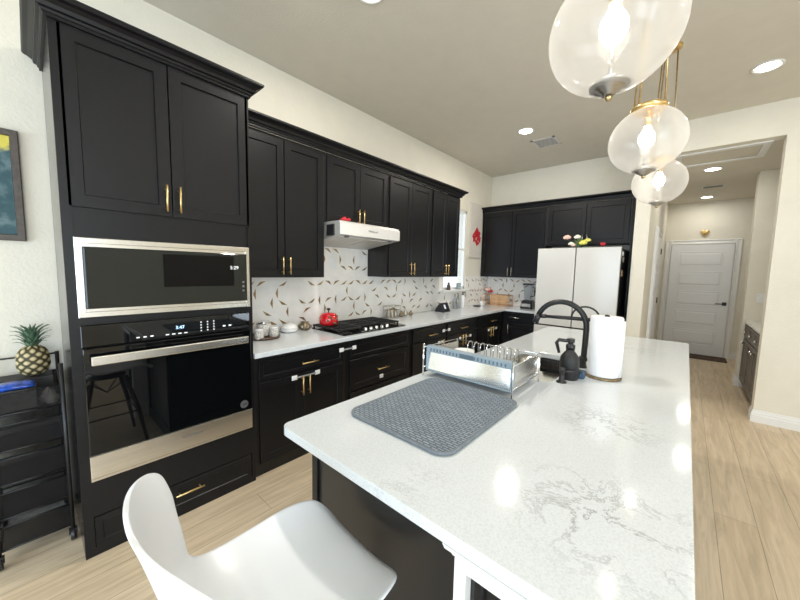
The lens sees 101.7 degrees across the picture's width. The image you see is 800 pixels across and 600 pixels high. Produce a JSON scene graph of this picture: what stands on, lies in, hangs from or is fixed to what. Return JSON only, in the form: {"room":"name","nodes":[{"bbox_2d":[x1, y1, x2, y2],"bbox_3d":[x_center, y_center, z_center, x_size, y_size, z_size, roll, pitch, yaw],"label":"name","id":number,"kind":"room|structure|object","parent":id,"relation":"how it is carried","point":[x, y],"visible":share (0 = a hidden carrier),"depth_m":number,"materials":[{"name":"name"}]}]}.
{"room":"kitchen","nodes":[
{"label":"kitchen","id":0,"kind":"room"},
{"bbox_2d":[0,0,491,500],"bbox_3d":[-1.331,-0.397,2.821,0.149,3.229,8.911,6,7,41],"label":"wall","id":1,"kind":"structure","parent":0,"point":[29,294],"depth_m":2.82,"materials":[{"name":"white paint"}]},
{"bbox_2d":[0,127,26,240],"bbox_3d":[-2.272,-0.608,1.594,0.030,0.590,0.554,6,7,41],"label":"framed painting","id":2,"kind":"object","parent":1,"relation":"attached to","point":[12,217],"visible":1,"depth_m":1.77},
{"bbox_2d":[249,126,323,277],"bbox_3d":[-1.039,-0.749,2.723,0.362,1.111,0.790,6,7,41],"label":"upper cabinet","id":3,"kind":"object","parent":1,"relation":"attached to","point":[287,176],"visible":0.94,"depth_m":2.63,"materials":[{"name":"black paint"}]},
{"bbox_2d":[324,152,387,227],"bbox_3d":[-0.499,-1.048,3.306,0.362,0.600,0.828,6,7,41],"label":"upper cabinet","id":4,"kind":"object","parent":1,"relation":"attached to","point":[357,192],"visible":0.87,"depth_m":3.16,"materials":[{"name":"black paint"}]},
{"bbox_2d":[324,220,399,249],"bbox_3d":[-0.453,-0.639,3.299,0.499,0.202,0.802,6,7,41],"label":"range hood","id":5,"kind":"object","parent":4,"relation":"attached to","point":[338,233],"visible":0.97,"depth_m":3.13,"materials":[{"name":"metal"}]},
{"bbox_2d":[340,217,350,220],"bbox_3d":[-0.504,-0.748,3.018,0.067,0.046,0.101,6,7,41],"label":"flower ornament","id":6,"kind":"object","parent":5,"relation":"on","point":[342,218],"visible":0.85,"depth_m":2.99,"materials":[{"name":"red plant"}]},
{"bbox_2d":[368,174,431,276],"bbox_3d":[0.033,-0.839,3.939,0.362,1.111,0.802,6,7,41],"label":"upper cabinet","id":7,"kind":"object","parent":1,"relation":"attached to","point":[409,203],"visible":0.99,"depth_m":3.78,"materials":[{"name":"black paint"}]},
{"bbox_2d":[429,189,459,276],"bbox_3d":[0.523,-0.880,4.495,0.362,1.111,0.680,6,7,41],"label":"upper cabinet","id":8,"kind":"object","parent":1,"relation":"attached to","point":[445,211],"visible":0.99,"depth_m":4.37,"materials":[{"name":"black paint"}]},
{"bbox_2d":[442,210,466,289],"bbox_3d":[0.862,-0.813,5.228,0.040,1.275,0.660,6,7,41],"label":"window","id":9,"kind":"structure","parent":1,"relation":"in","point":[462,249],"depth_m":5.43,"materials":[{"name":"white paint"}]},
{"bbox_2d":[439,289,469,291],"bbox_3d":[0.864,-0.157,5.242,0.145,0.027,0.790,6,7,41],"label":"window sill","id":10,"kind":"structure","parent":1,"relation":"attached to","point":[451,290],"depth_m":5.17,"materials":[{"name":"white paint"}]},
{"bbox_2d":[456,283,460,288],"bbox_3d":[0.950,-0.225,5.288,0.012,0.102,0.130,6,7,41],"label":"photo frame","id":11,"kind":"object","parent":10,"relation":"on","point":[458,285],"visible":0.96,"depth_m":5.28,"materials":[{"name":"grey plastic"}]},
{"bbox_2d":[468,202,482,257],"bbox_3d":[1.308,-1.192,5.625,0.026,0.915,0.405,6,7,41],"label":"flower canvas","id":12,"kind":"object","parent":1,"relation":"attached to","point":[475,225],"visible":1,"depth_m":5.60,"materials":[{"name":"red fabric"}]},
{"bbox_2d":[0,358,799,599],"bbox_3d":[2.159,1.416,1.973,6.800,0.080,12.350,6,7,41],"label":"floor","id":13,"kind":"structure","parent":0,"point":[746,473],"depth_m":1.97,"materials":[{"name":"brown wood"}]},
{"bbox_2d":[0,351,77,570],"bbox_3d":[-1.996,0.813,1.763,0.413,0.984,0.287,6,7,41],"label":"rolling cart","id":14,"kind":"object","parent":13,"relation":"on","point":[36,489],"visible":0.98,"depth_m":1.68,"materials":[{"name":"black metal"}]},
{"bbox_2d":[0,369,53,386],"bbox_3d":[-2.052,0.471,1.788,0.155,0.111,0.207,6,7,41],"label":"storage box","id":15,"kind":"object","parent":14,"relation":"in","point":[46,378],"visible":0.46,"depth_m":1.78,"materials":[{"name":"plastic"}]},
{"bbox_2d":[10,323,50,375],"bbox_3d":[-2.016,0.276,1.788,0.154,0.278,0.153,6,7,41],"label":"pineapple","id":16,"kind":"object","parent":15,"relation":"on","point":[32,359],"visible":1,"depth_m":1.76,"materials":[{"name":"yellow food"}]},
{"bbox_2d":[0,369,60,417],"bbox_3d":[-1.989,0.487,1.733,0.349,0.121,0.252,6,7,41],"label":"basket","id":17,"kind":"object","parent":14,"relation":"on","point":[15,402],"depth_m":1.63,"materials":[{"name":"black metal"}]},
{"bbox_2d":[0,405,63,453],"bbox_3d":[-1.992,0.656,1.748,0.349,0.141,0.252,6,7,41],"label":"basket","id":18,"kind":"object","parent":14,"relation":"on","point":[28,429],"depth_m":1.66,"materials":[{"name":"black metal"}]},
{"bbox_2d":[0,438,65,488],"bbox_3d":[-1.996,0.826,1.764,0.349,0.141,0.252,6,7,41],"label":"basket","id":19,"kind":"object","parent":14,"relation":"on","point":[28,463],"depth_m":1.67,"materials":[{"name":"black metal"}]},
{"bbox_2d":[0,468,67,521],"bbox_3d":[-2.000,0.995,1.780,0.349,0.141,0.252,6,7,41],"label":"basket","id":20,"kind":"object","parent":14,"relation":"on","point":[18,499],"depth_m":1.68,"materials":[{"name":"black metal"}]},
{"bbox_2d":[0,498,70,552],"bbox_3d":[-2.003,1.159,1.795,0.349,0.131,0.252,6,7,41],"label":"basket","id":21,"kind":"object","parent":14,"relation":"on","point":[15,532],"depth_m":1.70,"materials":[{"name":"black metal"}]},
{"bbox_3d":[-1.952,0.498,1.651,0.160,0.088,0.150,6,7,41],"label":"carton","id":22,"kind":"object","parent":14,"relation":"in","visible":0},
{"bbox_2d":[0,379,34,392],"bbox_3d":[-1.945,0.432,1.636,0.116,0.044,0.150,6,7,41],"label":"packet","id":23,"kind":"object","parent":22,"relation":"on","point":[20,384],"visible":0.98,"depth_m":1.62,"materials":[{"name":"blue plastic"}]},
{"bbox_2d":[42,16,255,559],"bbox_3d":[-1.504,-0.015,2.058,0.664,2.600,0.872,6,7,41],"label":"tall cabinet","id":24,"kind":"object","parent":13,"relation":"on","point":[141,148],"visible":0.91,"depth_m":1.73,"materials":[{"name":"black paint"}]},
{"bbox_2d":[73,236,249,317],"bbox_3d":[-1.471,-0.148,2.030,0.576,0.388,0.818,6,7,41],"label":"microwave","id":25,"kind":"object","parent":24,"relation":"in","point":[115,277],"visible":0.98,"depth_m":1.77,"materials":[{"name":"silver metal"}]},
{"bbox_2d":[80,312,252,482],"bbox_3d":[-1.474,0.480,2.076,0.646,0.794,0.810,6,7,41],"label":"wall oven","id":26,"kind":"object","parent":24,"relation":"in","point":[157,389],"visible":1,"depth_m":1.82,"materials":[{"name":"black glass"}]},
{"bbox_2d":[19,0,468,197],"bbox_3d":[-0.435,-1.390,3.093,0.700,0.126,4.133,6,7,41],"label":"crown molding","id":27,"kind":"structure","parent":24,"relation":"attached to","point":[33,13],"depth_m":1.76,"materials":[{"name":"black paint"}]},
{"bbox_2d":[123,473,396,599],"bbox_3d":[-0.335,0.920,0.875,0.479,1.010,0.580,6,7,44],"label":"stool","id":28,"kind":"object","parent":13,"relation":"on","point":[302,551],"visible":1,"depth_m":0.90,"materials":[{"name":"white plastic"}]},
{"bbox_2d":[253,342,345,476],"bbox_3d":[-0.959,0.795,2.776,0.646,0.878,0.825,6,7,41],"label":"base cabinet","id":29,"kind":"object","parent":13,"relation":"on","point":[279,400],"visible":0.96,"depth_m":2.48,"materials":[{"name":"black paint"}]},
{"bbox_2d":[292,369,319,380],"bbox_3d":[-0.736,0.590,2.561,0.013,0.036,0.252,6,7,41],"label":"child lock","id":30,"kind":"object","parent":29,"relation":"attached to","point":[316,372],"visible":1,"depth_m":2.54,"materials":[{"name":"white plastic"}]},
{"bbox_2d":[253,303,534,358],"bbox_3d":[0.519,0.251,4.027,1.146,0.036,4.714,6,7,41],"label":"countertop","id":31,"kind":"structure","parent":29,"relation":"on","point":[299,340],"depth_m":3.05,"materials":[{"name":"white stone"}]},
{"bbox_2d":[253,333,279,340],"bbox_3d":[-1.145,0.306,2.734,0.264,0.020,0.264,6,7,41],"label":"round tray","id":32,"kind":"object","parent":31,"relation":"on","point":[268,337],"visible":0.37,"depth_m":2.65,"materials":[{"name":"brown wood"}]},
{"bbox_2d":[254,328,263,339],"bbox_3d":[-1.138,0.273,2.632,0.072,0.080,0.071,6,7,41],"label":"jar","id":33,"kind":"object","parent":32,"relation":"on","point":[259,333],"visible":0.98,"depth_m":2.60,"materials":[{"name":"ceramic"}]},
{"bbox_2d":[256,321,269,335],"bbox_3d":[-1.152,0.237,2.749,0.110,0.115,0.110,6,7,41],"label":"tin","id":34,"kind":"object","parent":32,"relation":"on","point":[265,325],"visible":0.8,"depth_m":2.71,"materials":[{"name":"metal"}]},
{"bbox_2d":[269,326,278,336],"bbox_3d":[-1.059,0.265,2.736,0.072,0.080,0.071,6,7,41],"label":"jar","id":35,"kind":"object","parent":32,"relation":"on","point":[273,331],"visible":0.99,"depth_m":2.71,"materials":[{"name":"ceramic"}]},
{"bbox_2d":[280,322,297,332],"bbox_3d":[-1.020,0.247,3.000,0.160,0.094,0.160,6,7,41],"label":"covered dish","id":36,"kind":"object","parent":31,"relation":"on","point":[289,327],"visible":1,"depth_m":2.95,"materials":[{"name":"white ceramic"}]},
{"bbox_2d":[298,321,311,329],"bbox_3d":[-0.913,0.246,3.122,0.134,0.078,0.120,6,7,41],"label":"pot","id":37,"kind":"object","parent":31,"relation":"on","point":[304,325],"visible":0.98,"depth_m":3.08,"materials":[{"name":"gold metal"}]},
{"bbox_2d":[312,317,404,335],"bbox_3d":[-0.402,0.256,3.338,0.515,0.042,0.840,6,7,41],"label":"gas cooktop","id":38,"kind":"object","parent":31,"relation":"in","point":[367,324],"visible":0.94,"depth_m":3.22,"materials":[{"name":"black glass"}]},
{"bbox_2d":[319,308,337,325],"bbox_3d":[-0.699,0.160,3.198,0.192,0.162,0.184,6,7,41],"label":"kettle","id":39,"kind":"object","parent":38,"relation":"on","point":[328,318],"visible":1,"depth_m":3.13,"materials":[{"name":"metal"}]},
{"bbox_2d":[383,305,400,318],"bbox_3d":[-0.099,0.144,4.003,0.096,0.152,0.215,6,7,41],"label":"spice rack","id":40,"kind":"object","parent":31,"relation":"on","point":[387,305],"visible":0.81,"depth_m":3.96,"materials":[{"name":"silver metal"}]},
{"bbox_2d":[386,309,390,317],"bbox_3d":[-0.139,0.162,3.960,0.054,0.098,0.054,6,7,41],"label":"spice jar","id":41,"kind":"object","parent":40,"relation":"in","point":[388,310],"visible":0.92,"depth_m":3.94,"materials":[{"name":"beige glass"}]},
{"bbox_2d":[435,302,449,311],"bbox_3d":[0.621,0.103,4.741,0.153,0.130,0.180,6,7,41],"label":"smart display","id":42,"kind":"object","parent":31,"relation":"on","point":[442,307],"visible":1,"depth_m":4.68,"materials":[{"name":"black plastic"}]},
{"bbox_2d":[460,292,465,307],"bbox_3d":[1.022,-0.003,5.284,0.085,0.258,0.074,2,5,11],"label":"lotion bottle","id":43,"kind":"object","parent":31,"relation":"on","point":[462,298],"visible":1,"depth_m":5.26,"materials":[{"name":"white plastic"}]},
{"bbox_2d":[485,293,512,305],"bbox_3d":[1.752,-0.006,5.852,0.490,0.189,0.190,6,7,41],"label":"basket","id":44,"kind":"object","parent":31,"relation":"on","point":[487,294],"visible":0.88,"depth_m":5.77,"materials":[{"name":"wood"}]},
{"bbox_2d":[485,287,492,292],"bbox_3d":[1.623,-0.091,5.960,0.146,0.301,0.092,6,7,41],"label":"flower","id":45,"kind":"object","parent":44,"relation":"in","point":[488,289],"visible":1,"depth_m":5.93,"materials":[{"name":"pink plant"}]},
{"bbox_2d":[491,295,507,304],"bbox_3d":[1.766,-0.002,5.800,0.330,0.157,0.020,6,7,41],"label":"cutting board","id":46,"kind":"object","parent":44,"relation":"in","point":[494,298],"visible":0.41,"depth_m":5.79,"materials":[{"name":"brown wood"}]},
{"bbox_2d":[520,283,534,308],"bbox_3d":[2.121,-0.064,5.360,0.217,0.411,0.198,6,7,41],"label":"blender","id":47,"kind":"object","parent":31,"relation":"on","point":[525,304],"visible":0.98,"depth_m":5.31,"materials":[{"name":"black plastic"}]},
{"bbox_2d":[345,329,409,400],"bbox_3d":[-0.393,0.748,3.417,0.645,0.878,0.881,6,7,41],"label":"base cabinet","id":48,"kind":"object","parent":13,"relation":"on","point":[387,355],"visible":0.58,"depth_m":3.16,"materials":[{"name":"black paint"}]},
{"bbox_2d":[339,345,355,351],"bbox_3d":[-0.456,0.428,2.862,0.013,0.037,0.188,6,7,41],"label":"child lock","id":49,"kind":"object","parent":48,"relation":"attached to","point":[354,346],"visible":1,"depth_m":2.85,"materials":[{"name":"white plastic"}]},
{"bbox_2d":[312,454,527,599],"bbox_3d":[1.005,0.901,2.062,1.167,0.881,3.124,6,7,41],"label":"base cabinet","id":50,"kind":"object","parent":13,"relation":"on","point":[425,567],"visible":0.11,"depth_m":1.03,"materials":[{"name":"black paint"}]},
{"bbox_2d":[284,327,694,599],"bbox_3d":[1.044,0.443,2.048,1.167,0.033,3.203,6,7,41],"label":"countertop","id":51,"kind":"structure","parent":50,"relation":"on","point":[583,490],"depth_m":0.95,"materials":[{"name":"white stone"}]},
{"bbox_2d":[351,378,516,455],"bbox_3d":[0.162,0.460,1.403,0.492,0.013,0.614,6,7,41],"label":"drying mat","id":52,"kind":"object","parent":51,"relation":"on","point":[437,416],"visible":1,"depth_m":1.33,"materials":[{"name":"grey fabric"}]},
{"bbox_2d":[422,338,540,398],"bbox_3d":[0.442,0.335,1.796,0.524,0.200,0.370,6,7,41],"label":"dish rack","id":53,"kind":"object","parent":51,"relation":"on","point":[506,375],"visible":1,"depth_m":1.67,"materials":[{"name":"metal"}]},
{"bbox_2d":[455,348,473,352],"bbox_3d":[0.352,0.325,1.797,0.112,0.098,0.112,6,7,41],"label":"bowl","id":54,"kind":"object","parent":53,"relation":"on","point":[461,349],"visible":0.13,"depth_m":1.84,"materials":[{"name":"ceramic"}]},
{"bbox_2d":[509,354,559,380],"bbox_3d":[0.876,0.556,2.153,0.429,0.220,0.684,6,7,41],"label":"sink","id":55,"kind":"object","parent":51,"relation":"in","point":[544,376],"visible":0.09,"depth_m":2.44,"materials":[{"name":"silver metal"}]},
{"bbox_2d":[540,358,559,374],"bbox_3d":[1.106,0.481,2.346,0.185,0.090,0.054,6,7,41],"label":"sponge caddy","id":56,"kind":"object","parent":55,"relation":"attached to","point":[547,365],"visible":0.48,"depth_m":2.37,"materials":[{"name":"black plastic"}]},
{"bbox_2d":[532,299,599,368],"bbox_3d":[1.079,0.208,2.122,0.428,0.423,0.060,6,7,41],"label":"kitchen faucet","id":57,"kind":"object","parent":51,"relation":"on","point":[583,358],"visible":0.84,"depth_m":2.06,"materials":[{"name":"black metal"}]},
{"bbox_2d":[555,338,579,380],"bbox_3d":[0.945,0.330,1.832,0.120,0.228,0.100,1,5,-2],"label":"soap bottle","id":58,"kind":"object","parent":51,"relation":"on","point":[569,359],"visible":0.92,"depth_m":1.80,"materials":[{"name":"black plastic"}]},
{"bbox_2d":[556,367,581,383],"bbox_3d":[0.916,0.406,1.776,0.125,0.084,0.052,1,5,-7],"label":"tap","id":59,"kind":"object","parent":51,"relation":"on","point":[562,370],"visible":1,"depth_m":1.76,"materials":[{"name":"black metal"}]},
{"bbox_2d":[579,369,585,378],"bbox_3d":[1.027,0.422,1.849,0.040,0.044,0.050,6,7,41],"label":"sponge","id":60,"kind":"object","parent":51,"relation":"on","point":[581,375],"visible":0.63,"depth_m":1.83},
{"bbox_2d":[585,315,621,381],"bbox_3d":[1.175,0.263,1.867,0.188,0.362,0.188,6,7,41],"label":"paper towel holder","id":61,"kind":"object","parent":51,"relation":"on","point":[586,373],"visible":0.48,"depth_m":1.81,"materials":[{"name":"brown metal"}]},
{"bbox_2d":[587,315,625,378],"bbox_3d":[1.179,0.260,1.864,0.173,0.340,0.163,6,7,41],"label":"paper towel roll","id":62,"kind":"object","parent":61,"relation":"on","point":[606,334],"visible":0.94,"depth_m":1.80,"materials":[{"name":"white paper"}]},
{"bbox_2d":[409,323,444,377],"bbox_3d":[0.125,0.705,4.005,0.646,0.878,0.681,6,7,41],"label":"base cabinet","id":63,"kind":"object","parent":13,"relation":"on","point":[431,334],"visible":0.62,"depth_m":3.69,"materials":[{"name":"black paint"}]},
{"bbox_2d":[444,316,476,352],"bbox_3d":[0.620,0.663,4.567,0.646,0.878,0.811,6,7,41],"label":"base cabinet","id":64,"kind":"object","parent":13,"relation":"on","point":[463,327],"visible":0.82,"depth_m":4.35,"materials":[{"name":"black paint"}]},
{"bbox_2d":[475,312,501,352],"bbox_3d":[1.170,0.617,5.191,0.646,0.878,0.846,6,7,41],"label":"base cabinet","id":65,"kind":"object","parent":13,"relation":"on","point":[489,321],"visible":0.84,"depth_m":4.94,"materials":[{"name":"black paint"}]},
{"bbox_2d":[500,311,535,343],"bbox_3d":[1.845,0.594,5.588,1.133,0.878,0.656,6,7,41],"label":"base cabinet","id":66,"kind":"object","parent":13,"relation":"on","point":[514,325],"visible":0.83,"depth_m":5.20,"materials":[{"name":"black paint"}]},
{"bbox_2d":[533,247,628,331],"bbox_3d":[2.607,0.188,4.733,0.998,1.836,0.811,6,7,41],"label":"refrigerator","id":67,"kind":"object","parent":13,"relation":"on","point":[589,276],"visible":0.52,"depth_m":4.37,"materials":[{"name":"white metal"}]},
{"bbox_2d":[563,235,590,247],"bbox_3d":[2.446,-0.805,4.494,0.359,0.197,0.142,6,7,41],"label":"flower bouquet","id":68,"kind":"object","parent":67,"relation":"on","point":[579,242],"visible":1,"depth_m":4.48,"materials":[{"name":"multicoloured plant"}]},
{"bbox_2d":[624,197,635,321],"bbox_3d":[3.202,-0.115,4.567,0.017,2.535,0.330,6,7,41],"label":"end panel","id":69,"kind":"object","parent":13,"relation":"on","point":[634,204],"visible":0.29,"depth_m":4.42,"materials":[{"name":"black paint"}]},
{"bbox_2d":[689,353,726,362],"bbox_3d":[5.583,1.061,6.092,0.740,0.011,0.420,6,7,41],"label":"door mat","id":70,"kind":"object","parent":13,"relation":"on","point":[695,356],"visible":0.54,"depth_m":5.98,"materials":[{"name":"brown fabric"}]},
{"bbox_2d":[739,321,760,402],"bbox_3d":[4.487,0.798,3.783,0.666,0.915,1.327,6,7,41],"label":"base cabinet","id":71,"kind":"object","parent":13,"relation":"on","point":[750,343],"visible":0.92,"depth_m":3.98,"materials":[{"name":"grey wood"}]},
{"bbox_2d":[143,0,799,176],"bbox_3d":[1.183,-1.800,0.481,6.800,0.100,9.181,6,7,41],"label":"ceiling","id":72,"kind":"structure","parent":0,"point":[460,78],"depth_m":2.65,"materials":[{"name":"white paint"}]},
{"bbox_2d":[360,0,382,4],"bbox_3d":[-0.186,-1.917,2.025,0.196,0.010,0.196,6,7,41],"label":"recessed light","id":73,"kind":"object","parent":72,"relation":"in","point":[370,2],"visible":1,"depth_m":2.10,"materials":[{"name":"white paint"}]},
{"bbox_2d":[517,127,533,134],"bbox_3d":[1.537,-2.061,3.980,0.196,0.010,0.196,6,7,41],"label":"recessed light","id":74,"kind":"object","parent":72,"relation":"in","point":[524,131],"visible":1,"depth_m":3.98,"materials":[{"name":"white paint"}]},
{"bbox_2d":[530,135,561,148],"bbox_3d":[1.934,-2.085,4.309,0.300,0.006,0.320,6,7,41],"label":"ceiling vent","id":75,"kind":"object","parent":72,"relation":"in","point":[552,140],"visible":1,"depth_m":4.31,"materials":[{"name":"white metal"}]},
{"bbox_2d":[549,0,691,101],"bbox_3d":[0.652,-1.204,0.946,0.356,1.194,0.356,6,7,41],"label":"pendant lamp","id":76,"kind":"object","parent":72,"relation":"hanging from","point":[614,26],"visible":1,"depth_m":0.97,"materials":[{"name":"clear glass"}]},
{"bbox_2d":[608,0,623,9],"bbox_3d":[0.646,-0.925,0.972,0.040,0.084,0.040,6,7,41],"label":"socket","id":77,"kind":"object","parent":76,"relation":"attached to","point":[611,3],"depth_m":0.97,"materials":[{"name":"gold metal"}]},
{"bbox_2d":[608,0,689,178],"bbox_3d":[1.352,-1.263,1.740,0.356,1.194,0.356,6,7,41],"label":"pendant lamp","id":78,"kind":"object","parent":72,"relation":"hanging from","point":[646,110],"visible":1,"depth_m":1.74,"materials":[{"name":"clear glass"}]},
{"bbox_2d":[643,110,653,127],"bbox_3d":[1.346,-0.984,1.766,0.040,0.084,0.040,6,7,41],"label":"socket","id":79,"kind":"object","parent":78,"relation":"attached to","point":[648,114],"depth_m":1.75,"materials":[{"name":"gold metal"}]},
{"bbox_2d":[631,41,688,207],"bbox_3d":[2.043,-1.321,2.524,0.356,1.194,0.356,6,7,41],"label":"pendant lamp","id":80,"kind":"object","parent":72,"relation":"hanging from","point":[660,160],"visible":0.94,"depth_m":2.51,"materials":[{"name":"clear glass"}]},
{"bbox_2d":[657,161,663,172],"bbox_3d":[2.037,-1.042,2.549,0.040,0.084,0.040,6,7,41],"label":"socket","id":81,"kind":"object","parent":80,"relation":"attached to","point":[660,164],"depth_m":2.53,"materials":[{"name":"gold metal"}]},
{"bbox_2d":[750,58,785,73],"bbox_3d":[3.010,-1.909,2.666,0.196,0.010,0.196,6,7,41],"label":"recessed light","id":82,"kind":"object","parent":72,"relation":"in","point":[770,65],"visible":1,"depth_m":2.66,"materials":[{"name":"white paint"}]},
{"bbox_2d":[487,150,640,305],"bbox_3d":[2.500,-0.560,5.454,2.420,3.229,0.129,6,7,41],"label":"wall","id":83,"kind":"structure","parent":0,"point":[598,175],"depth_m":5.26,"materials":[{"name":"white paint"}]},
{"bbox_2d":[481,207,551,277],"bbox_3d":[1.962,-0.947,5.571,1.100,1.115,0.362,6,7,41],"label":"upper cabinet","id":84,"kind":"object","parent":83,"relation":"attached to","point":[511,240],"visible":0.97,"depth_m":5.44,"materials":[{"name":"black paint"}]},
{"bbox_2d":[546,197,633,246],"bbox_3d":[2.790,-1.117,4.828,1.088,0.605,0.362,6,7,41],"label":"upper cabinet","id":85,"kind":"object","parent":83,"relation":"attached to","point":[609,222],"visible":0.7,"depth_m":4.67,"materials":[{"name":"black paint"}]},
{"bbox_2d":[482,189,635,212],"bbox_3d":[2.273,-1.493,5.027,2.212,0.084,0.090,6,7,41],"label":"crown molding","id":86,"kind":"structure","parent":85,"relation":"attached to","point":[627,193],"depth_m":4.86,"materials":[{"name":"black paint"}]},
{"bbox_2d":[625,127,667,338],"bbox_3d":[4.128,-0.518,5.364,0.150,3.229,3.656,6,7,41],"label":"wall","id":87,"kind":"structure","parent":0,"point":[647,217],"depth_m":4.02,"materials":[{"name":"white paint"}]},
{"bbox_2d":[646,226,662,338],"bbox_3d":[3.964,0.024,5.092,0.043,2.194,1.048,6,7,41],"label":"door","id":88,"kind":"structure","parent":87,"relation":"in","point":[657,253],"depth_m":4.82,"materials":[{"name":"white paint"}]},
{"bbox_2d":[656,198,754,357],"bbox_3d":[6.040,-0.371,6.030,1.870,2.895,0.150,6,7,41],"label":"wall","id":89,"kind":"structure","parent":0,"point":[724,219],"depth_m":6.00,"materials":[{"name":"white paint"}]},
{"bbox_2d":[657,238,742,358],"bbox_3d":[5.666,-0.045,6.222,1.063,2.194,0.094,6,7,41],"label":"door","id":90,"kind":"structure","parent":89,"relation":"in","point":[699,283],"depth_m":6.19,"materials":[{"name":"white paint"}]},
{"bbox_2d":[701,230,709,235],"bbox_3d":[5.727,-1.254,6.117,0.108,0.114,0.108,2,5,7],"label":"heart","id":91,"kind":"object","parent":89,"relation":"attached to","point":[703,232],"visible":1,"depth_m":6.10,"materials":[{"name":"gold metal"}]},
{"bbox_2d":[729,352,735,359],"bbox_3d":[6.283,1.044,5.809,0.600,0.128,0.016,6,7,41],"label":"baseboard","id":92,"kind":"structure","parent":89,"relation":"attached to","point":[732,354],"depth_m":5.97,"materials":[{"name":"white paint"}]},
{"bbox_2d":[662,139,783,204],"bbox_3d":[4.904,-1.765,4.681,2.020,0.080,3.516,6,7,41],"label":"ceiling","id":93,"kind":"structure","parent":0,"point":[739,177],"depth_m":4.66,"materials":[{"name":"white paint"}]},
{"bbox_2d":[700,196,714,198],"bbox_3d":[5.394,-1.806,5.726,0.196,0.010,0.196,6,7,41],"label":"recessed light","id":94,"kind":"object","parent":93,"relation":"in","point":[703,197],"visible":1,"depth_m":5.74,"materials":[{"name":"white paint"}]},
{"bbox_2d":[703,167,722,171],"bbox_3d":[4.060,-1.695,4.227,0.196,0.010,0.196,6,7,41],"label":"recessed light","id":95,"kind":"object","parent":93,"relation":"in","point":[711,169],"visible":1,"depth_m":4.23,"materials":[{"name":"white paint"}]},
{"bbox_2d":[701,184,724,188],"bbox_3d":[4.830,-1.752,5.025,0.260,0.012,0.140,6,7,41],"label":"ceiling vent","id":96,"kind":"object","parent":93,"relation":"in","point":[719,185],"visible":1,"depth_m":5.01,"materials":[{"name":"white metal"}]},
{"bbox_2d":[682,145,761,165],"bbox_3d":[3.682,-1.663,3.761,0.634,0.005,0.444,6,7,41],"label":"attic hatch","id":97,"kind":"object","parent":93,"relation":"in","point":[753,150],"depth_m":3.75,"materials":[{"name":"white paint"}]},
{"bbox_2d":[656,97,799,418],"bbox_3d":[4.551,-0.259,2.663,4.070,3.229,0.140,6,7,41],"label":"wall","id":98,"kind":"structure","parent":0,"point":[776,388],"depth_m":3.27,"materials":[{"name":"white paint"}]},
{"bbox_2d":[675,140,773,168],"bbox_3d":[3.682,-1.658,3.761,0.770,0.014,0.580,6,7,41],"label":"trim","id":99,"kind":"structure","parent":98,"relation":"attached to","point":[766,145],"depth_m":3.67,"materials":[{"name":"white paint"}]},
{"bbox_2d":[748,405,799,431],"bbox_3d":[4.888,1.323,2.473,3.074,0.128,0.156,6,7,41],"label":"baseboard","id":100,"kind":"structure","parent":98,"relation":"attached to","point":[781,421],"depth_m":3.31,"materials":[{"name":"white paint"}]},
{"bbox_2d":[734,169,779,376],"bbox_3d":[5.024,-0.230,4.273,0.670,2.895,0.220,6,7,41],"label":"wall","id":101,"kind":"structure","parent":0,"point":[767,184],"depth_m":4.32,"materials":[{"name":"white paint"}]},
{"bbox_2d":[731,373,742,386],"bbox_3d":[4.989,1.147,4.405,0.686,0.128,0.252,6,7,41],"label":"baseboard","id":102,"kind":"structure","parent":101,"relation":"attached to","point":[735,380],"depth_m":4.52,"materials":[{"name":"white paint"}]},
{"bbox_2d":[756,294,764,302],"bbox_3d":[4.798,-0.022,4.333,0.075,0.120,0.010,6,7,41],"label":"light switch","id":103,"kind":"object","parent":101,"relation":"attached to","point":[760,297],"visible":0.83,"depth_m":4.33,"materials":[{"name":"white plastic"}]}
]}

